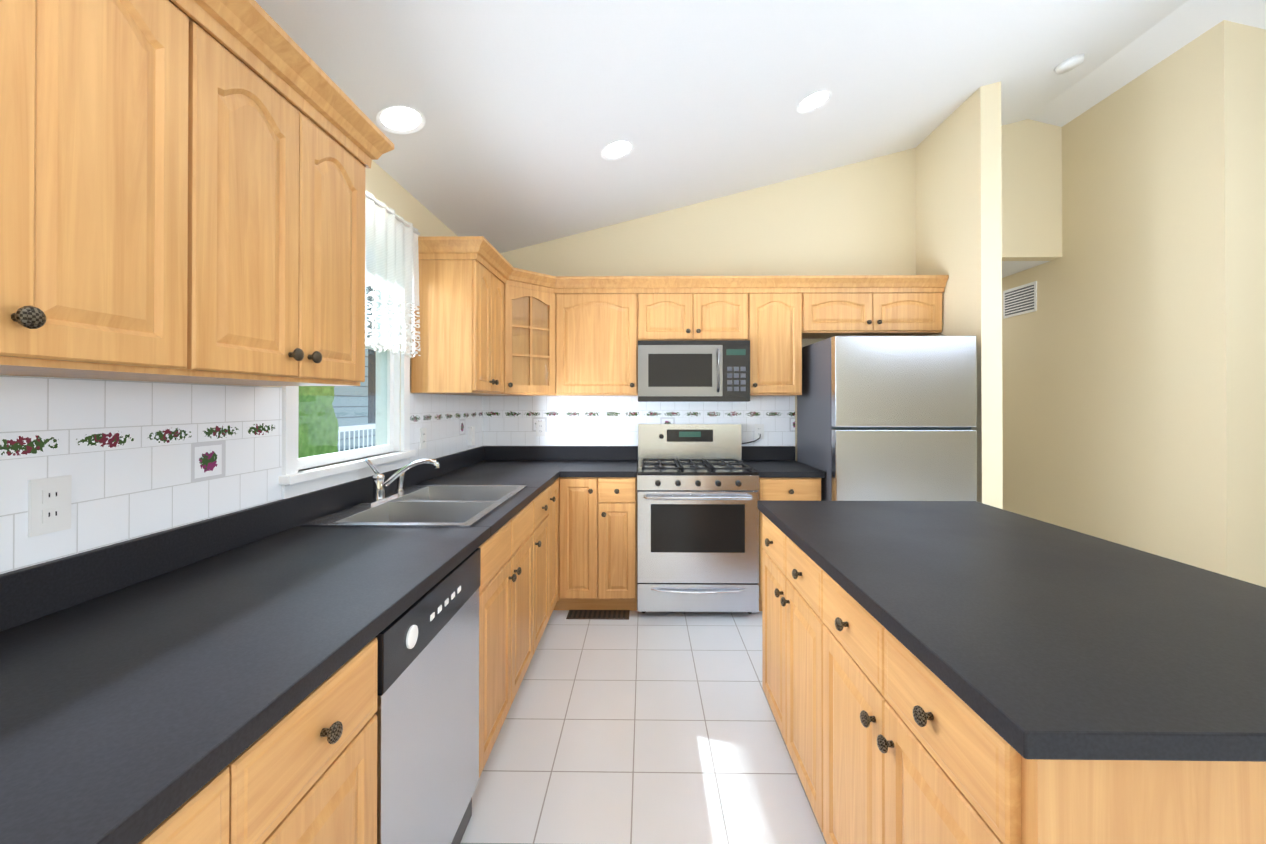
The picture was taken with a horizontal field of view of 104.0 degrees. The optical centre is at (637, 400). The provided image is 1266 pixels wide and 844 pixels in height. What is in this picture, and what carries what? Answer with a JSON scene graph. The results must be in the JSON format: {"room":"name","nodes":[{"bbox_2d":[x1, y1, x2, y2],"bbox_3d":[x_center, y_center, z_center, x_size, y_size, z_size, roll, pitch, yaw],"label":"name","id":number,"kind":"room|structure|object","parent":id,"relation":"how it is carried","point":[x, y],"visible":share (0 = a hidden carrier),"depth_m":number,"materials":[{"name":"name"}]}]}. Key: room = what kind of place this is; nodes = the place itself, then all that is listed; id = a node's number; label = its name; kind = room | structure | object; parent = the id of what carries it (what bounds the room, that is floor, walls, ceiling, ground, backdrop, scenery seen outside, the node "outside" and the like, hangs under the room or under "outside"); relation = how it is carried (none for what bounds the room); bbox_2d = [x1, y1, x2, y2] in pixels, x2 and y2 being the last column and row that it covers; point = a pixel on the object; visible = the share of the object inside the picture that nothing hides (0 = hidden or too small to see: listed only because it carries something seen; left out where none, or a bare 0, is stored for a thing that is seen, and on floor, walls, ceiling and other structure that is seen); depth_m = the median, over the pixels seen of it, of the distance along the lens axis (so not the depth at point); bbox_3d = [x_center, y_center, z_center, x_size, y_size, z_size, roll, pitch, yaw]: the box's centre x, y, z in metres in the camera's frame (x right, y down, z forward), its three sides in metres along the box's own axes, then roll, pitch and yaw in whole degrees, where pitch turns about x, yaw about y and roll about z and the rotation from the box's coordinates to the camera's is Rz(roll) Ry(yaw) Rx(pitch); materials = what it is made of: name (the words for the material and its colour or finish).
{"room":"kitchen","nodes":[
{"label":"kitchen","id":0,"kind":"room"},
{"bbox_2d":[7,160,476,471],"bbox_3d":[-1.267,0.107,2.213,0.120,2.500,10.700,0,0,1],"label":"wall","id":1,"kind":"structure","parent":0,"point":[387,189],"depth_m":2.51,"materials":[{"name":"beige paint"}]},
{"bbox_2d":[0,0,207,383],"bbox_3d":[-1.049,-0.418,0.668,0.340,0.734,0.610,0,0,1],"label":"upper cabinet","id":2,"kind":"object","parent":1,"relation":"attached to","point":[182,191],"depth_m":0.82,"materials":[{"name":"brown wood"}]},
{"bbox_2d":[0,375,482,573],"bbox_3d":[-1.229,0.199,0.362,0.006,0.499,6.800,0,0,1],"label":"wall tiles","id":3,"kind":"structure","parent":1,"relation":"attached to","point":[136,459],"depth_m":1.21,"materials":[{"name":"white tile"}]},
{"bbox_2d":[28,475,71,536],"bbox_3d":[-1.212,0.217,1.022,0.008,0.114,0.070,0,0,1],"label":"electrical outlet plate","id":4,"kind":"object","parent":3,"relation":"attached to","point":[49,504],"depth_m":1.02,"materials":[{"name":"white plastic"}]},
{"bbox_2d":[420,428,425,448],"bbox_3d":[-1.189,0.210,2.742,0.008,0.114,0.070,0,0,1],"label":"electrical outlet plate","id":5,"kind":"object","parent":3,"relation":"attached to","point":[422,430],"depth_m":2.73,"materials":[{"name":"white plastic"}]},
{"bbox_2d":[467,426,474,445],"bbox_3d":[-1.168,0.249,3.462,0.032,0.130,0.060,0,0,1],"label":"electrical outlet plate","id":6,"kind":"object","parent":3,"relation":"attached to","point":[470,430],"depth_m":3.43,"materials":[{"name":"white plastic"}]},
{"bbox_2d":[204,4,375,385],"bbox_3d":[-1.041,-0.415,1.278,0.340,0.734,0.610,0,0,1],"label":"upper cabinet","id":7,"kind":"object","parent":1,"relation":"attached to","point":[285,304],"depth_m":1.20,"materials":[{"name":"brown wood"}]},
{"bbox_2d":[278,286,415,498],"bbox_3d":[-1.246,-0.252,2.124,0.165,1.207,0.916,0,0,1],"label":"window","id":8,"kind":"structure","parent":1,"relation":"in","point":[392,429],"depth_m":2.22,"materials":[{"name":"white wood"}]},
{"bbox_2d":[365,190,419,357],"bbox_3d":[-1.158,-0.543,2.098,0.100,0.670,0.889,0,0,1],"label":"valance curtain","id":9,"kind":"object","parent":8,"relation":"hanging from","point":[391,256],"visible":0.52,"depth_m":2.26,"materials":[{"name":"fabric"}]},
{"bbox_2d":[411,248,494,395],"bbox_3d":[-1.021,-0.407,2.738,0.341,0.734,0.270,0,0,1],"label":"upper cabinet","id":10,"kind":"object","parent":1,"relation":"attached to","point":[494,321],"depth_m":2.60,"materials":[{"name":"brown wood"}]},
{"bbox_2d":[495,268,506,395],"bbox_3d":[-1.017,-0.406,3.025,0.342,0.734,0.304,0,0,1],"label":"upper cabinet","id":11,"kind":"object","parent":1,"relation":"attached to","point":[500,280],"depth_m":3.07,"materials":[{"name":"brown wood"}]},
{"bbox_2d":[460,610,826,843],"bbox_3d":[2.393,1.407,2.158,7.400,0.100,10.700,0,0,1],"label":"floor","id":12,"kind":"structure","parent":0,"point":[637,727],"depth_m":1.94,"materials":[{"name":"tile"}]},
{"bbox_2d":[138,743,253,843],"bbox_3d":[-0.877,0.910,0.429,0.687,0.876,0.450,0,0,1],"label":"base cabinet","id":13,"kind":"object","parent":12,"relation":"on","point":[222,811],"depth_m":0.63,"materials":[{"name":"brown wood"}]},
{"bbox_2d":[254,638,377,843],"bbox_3d":[-0.872,0.912,0.834,0.687,0.876,0.360,0,0,1],"label":"base cabinet","id":14,"kind":"object","parent":12,"relation":"on","point":[304,771],"depth_m":0.84,"materials":[{"name":"brown wood"}]},
{"bbox_2d":[375,548,480,843],"bbox_3d":[-0.838,0.916,1.318,0.651,0.874,0.604,0,0,1],"label":"dishwasher","id":15,"kind":"object","parent":12,"relation":"on","point":[427,713],"visible":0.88,"depth_m":1.25,"materials":[{"name":"silver metal"}]},
{"bbox_2d":[478,525,545,777],"bbox_3d":[-0.855,1.007,2.108,0.687,0.700,0.970,0,0,1],"label":"base cabinet","id":16,"kind":"object","parent":12,"relation":"on","point":[512,589],"depth_m":1.95,"materials":[{"name":"brown wood"}]},
{"bbox_2d":[505,482,553,625],"bbox_3d":[-0.848,0.922,2.700,0.685,0.876,0.212,0,0,1],"label":"base cabinet","id":17,"kind":"object","parent":12,"relation":"on","point":[540,511],"depth_m":2.75,"materials":[{"name":"brown wood"}]},
{"bbox_2d":[554,477,561,609],"bbox_3d":[-0.844,0.923,2.975,0.685,0.876,0.338,0,0,1],"label":"base cabinet","id":18,"kind":"object","parent":12,"relation":"on","point":[558,482],"depth_m":3.11,"materials":[{"name":"brown wood"}]},
{"bbox_2d":[566,610,629,619],"bbox_3d":[-0.249,1.357,3.136,0.390,0.008,0.125,0,0,1],"label":"floor vent","id":19,"kind":"object","parent":12,"relation":"in","point":[601,614],"visible":1,"depth_m":3.13,"materials":[{"name":"brown metal"}]},
{"bbox_2d":[562,477,636,610],"bbox_3d":[-0.260,0.925,3.416,0.512,0.876,0.640,0,0,1],"label":"base cabinet","id":20,"kind":"object","parent":12,"relation":"on","point":[599,514],"depth_m":3.12,"materials":[{"name":"brown wood"}]},
{"bbox_2d":[0,446,567,843],"bbox_3d":[-0.848,0.405,1.552,0.720,0.142,4.392,0,0,1],"label":"countertop","id":21,"kind":"structure","parent":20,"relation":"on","point":[150,682],"depth_m":0.92,"materials":[{"name":"black stone"}]},
{"bbox_2d":[301,458,526,526],"bbox_3d":[-0.868,0.437,2.126,0.590,0.390,0.830,0,0,1],"label":"sink","id":22,"kind":"object","parent":21,"relation":"in","point":[439,506],"visible":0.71,"depth_m":2.11,"materials":[{"name":"silver metal"}]},
{"bbox_2d":[560,446,637,476],"bbox_3d":[-0.233,0.414,3.419,0.459,0.142,0.642,0,0,1],"label":"countertop","id":23,"kind":"structure","parent":20,"relation":"on","point":[583,461],"depth_m":3.64,"materials":[{"name":"black stone"}]},
{"bbox_2d":[637,424,758,613],"bbox_3d":[0.379,0.768,3.365,0.760,1.190,0.696,0,0,1],"label":"range","id":24,"kind":"object","parent":12,"relation":"on","point":[697,520],"visible":1,"depth_m":3.08,"materials":[{"name":"silver metal"}]},
{"bbox_2d":[758,478,820,610],"bbox_3d":[0.961,0.925,3.409,0.397,0.876,0.621,0,0,1],"label":"base cabinet","id":25,"kind":"object","parent":12,"relation":"on","point":[770,489],"depth_m":3.10,"materials":[{"name":"brown wood"}]},
{"bbox_2d":[742,446,824,477],"bbox_3d":[0.969,0.414,3.408,0.412,0.142,0.632,0,0,1],"label":"countertop","id":26,"kind":"structure","parent":25,"relation":"on","point":[770,461],"depth_m":3.52,"materials":[{"name":"black stone"}]},
{"bbox_2d":[797,336,976,501],"bbox_3d":[1.608,0.488,3.328,0.840,1.750,0.750,0,0,1],"label":"fridge","id":27,"kind":"object","parent":12,"relation":"on","point":[886,418],"visible":0.62,"depth_m":2.96,"materials":[{"name":"silver metal"}]},
{"bbox_2d":[762,514,1265,843],"bbox_3d":[0.969,0.915,1.403,0.947,0.876,1.492,0,0,1],"label":"kitchen island","id":28,"kind":"object","parent":12,"relation":"on","point":[888,737],"visible":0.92,"depth_m":0.93,"materials":[{"name":"brown wood"}]},
{"bbox_2d":[757,500,1265,761],"bbox_3d":[0.995,0.457,1.411,0.955,0.037,1.540,0,0,1],"label":"island countertop","id":29,"kind":"structure","parent":28,"relation":"on","point":[1025,637],"depth_m":0.97,"materials":[{"name":"black stone"}]},
{"bbox_2d":[255,0,1265,277],"bbox_3d":[2.382,-1.653,2.123,7.420,1.180,10.600,0,0,1],"label":"ceiling","id":30,"kind":"structure","parent":0,"point":[531,110],"depth_m":2.43,"materials":[{"name":"paint"}]},
{"bbox_2d":[376,105,425,133],"bbox_3d":[-0.969,-1.147,2.026,0.183,0.047,0.189,0,0,-5],"label":"recessed light","id":31,"kind":"object","parent":30,"relation":"in","point":[399,119],"depth_m":2.03,"materials":[{"name":"white plastic"}]},
{"bbox_2d":[601,140,634,159],"bbox_3d":[-0.110,-1.357,2.685,0.183,0.047,0.189,0,0,-5],"label":"recessed light","id":32,"kind":"object","parent":30,"relation":"in","point":[616,150],"depth_m":2.69,"materials":[{"name":"white plastic"}]},
{"bbox_2d":[797,90,831,112],"bbox_3d":[0.960,-1.624,2.692,0.183,0.047,0.189,0,0,-5],"label":"recessed light","id":33,"kind":"object","parent":30,"relation":"in","point":[813,102],"depth_m":2.70,"materials":[{"name":"white plastic"}]},
{"bbox_2d":[1054,54,1083,74],"bbox_3d":[2.600,-2.024,2.982,0.136,0.061,0.140,0,0,1],"label":"recessed light","id":34,"kind":"object","parent":30,"relation":"attached to","point":[1069,64],"visible":1,"depth_m":2.96,"materials":[{"name":"white plastic"}]},
{"bbox_2d":[500,119,1061,460],"bbox_3d":[0.989,-0.395,3.786,4.590,3.520,0.100,0,0,1],"label":"wall","id":35,"kind":"structure","parent":0,"point":[858,218],"depth_m":3.73,"materials":[{"name":"beige paint"}]},
{"bbox_2d":[495,264,558,395],"bbox_3d":[-0.724,-0.445,3.290,0.305,0.790,0.305,0,0,1],"label":"upper cabinet","id":36,"kind":"object","parent":35,"relation":"attached to","point":[532,297],"depth_m":3.28,"materials":[{"name":"brown wood"}]},
{"bbox_2d":[555,284,638,395],"bbox_3d":[-0.302,-0.403,3.574,0.603,0.734,0.342,0,0,1],"label":"upper cabinet","id":37,"kind":"object","parent":35,"relation":"attached to","point":[599,323],"depth_m":3.41,"materials":[{"name":"brown wood"}]},
{"bbox_2d":[482,396,794,445],"bbox_3d":[0.002,0.216,3.743,2.364,0.499,0.006,0,0,1],"label":"wall tiles","id":38,"kind":"structure","parent":35,"relation":"attached to","point":[584,420],"depth_m":3.74,"materials":[{"name":"white tile"}]},
{"bbox_2d":[536,421,544,435],"bbox_3d":[-0.737,0.215,3.745,0.070,0.114,0.008,0,0,1],"label":"electrical outlet plate","id":39,"kind":"object","parent":38,"relation":"attached to","point":[540,425],"depth_m":3.74,"materials":[{"name":"white plastic"}]},
{"bbox_2d":[742,424,763,443],"bbox_3d":[0.859,0.253,3.711,0.179,0.150,0.033,0,0,1],"label":"electrical outlet plate","id":40,"kind":"object","parent":38,"relation":"attached to","point":[758,428],"depth_m":3.72,"materials":[{"name":"white plastic"}]},
{"bbox_2d":[639,284,694,340],"bbox_3d":[0.191,-0.589,3.569,0.380,0.362,0.340,0,0,1],"label":"upper cabinet","id":41,"kind":"object","parent":35,"relation":"attached to","point":[666,311],"depth_m":3.40,"materials":[{"name":"brown wood"}]},
{"bbox_2d":[638,340,749,401],"bbox_3d":[0.381,-0.198,3.514,0.756,0.413,0.439,0,0,1],"label":"microwave","id":42,"kind":"object","parent":41,"relation":"attached to","point":[693,370],"visible":1,"depth_m":3.34,"materials":[{"name":"silver metal"}]},
{"bbox_2d":[695,284,750,343],"bbox_3d":[0.571,-0.589,3.564,0.381,0.362,0.340,0,0,1],"label":"upper cabinet","id":43,"kind":"object","parent":35,"relation":"attached to","point":[722,311],"depth_m":3.39,"materials":[{"name":"brown wood"}]},
{"bbox_2d":[750,284,806,395],"bbox_3d":[0.947,-0.403,3.558,0.370,0.734,0.340,0,0,1],"label":"upper cabinet","id":44,"kind":"object","parent":35,"relation":"attached to","point":[778,311],"depth_m":3.39,"materials":[{"name":"brown wood"}]},
{"bbox_2d":[807,284,874,338],"bbox_3d":[1.371,-0.618,3.553,0.478,0.304,0.340,0,0,1],"label":"upper cabinet","id":45,"kind":"object","parent":35,"relation":"attached to","point":[833,310],"depth_m":3.38,"materials":[{"name":"brown wood"}]},
{"bbox_2d":[875,284,945,335],"bbox_3d":[1.849,-0.618,3.547,0.478,0.304,0.340,0,0,1],"label":"upper cabinet","id":46,"kind":"object","parent":35,"relation":"attached to","point":[900,309],"depth_m":3.38,"materials":[{"name":"brown wood"}]},
{"bbox_2d":[916,82,1002,508],"bbox_3d":[2.176,-0.298,5.209,0.125,3.341,4.420,0,0,1],"label":"wall","id":47,"kind":"structure","parent":0,"point":[958,199],"depth_m":3.06,"materials":[{"name":"beige paint"}]},
{"bbox_2d":[1002,20,1249,582],"bbox_3d":[3.261,-0.357,5.035,0.120,3.458,4.740,0,0,1],"label":"wall","id":48,"kind":"structure","parent":0,"point":[1134,380],"depth_m":3.07,"materials":[{"name":"beige paint"}]},
{"bbox_2d":[1003,281,1036,318],"bbox_3d":[3.184,-0.833,4.128,0.010,0.240,0.360,0,0,1],"label":"air vent","id":49,"kind":"object","parent":48,"relation":"in","point":[1020,300],"visible":1,"depth_m":4.11,"materials":[{"name":"white plastic"}]},
{"bbox_2d":[1246,25,1265,586],"bbox_3d":[4.695,-0.369,2.706,2.810,3.458,0.120,0,0,1],"label":"wall","id":50,"kind":"structure","parent":0,"point":[1255,37],"depth_m":2.66,"materials":[{"name":"beige paint"}]},
{"label":"outside","id":51,"kind":"structure","parent":0,"visible":0},
{"bbox_2d":[298,286,375,457],"bbox_3d":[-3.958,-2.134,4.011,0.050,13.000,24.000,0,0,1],"label":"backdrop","id":52,"kind":"structure","parent":51,"point":[360,436],"depth_m":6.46,"materials":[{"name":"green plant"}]}
]}

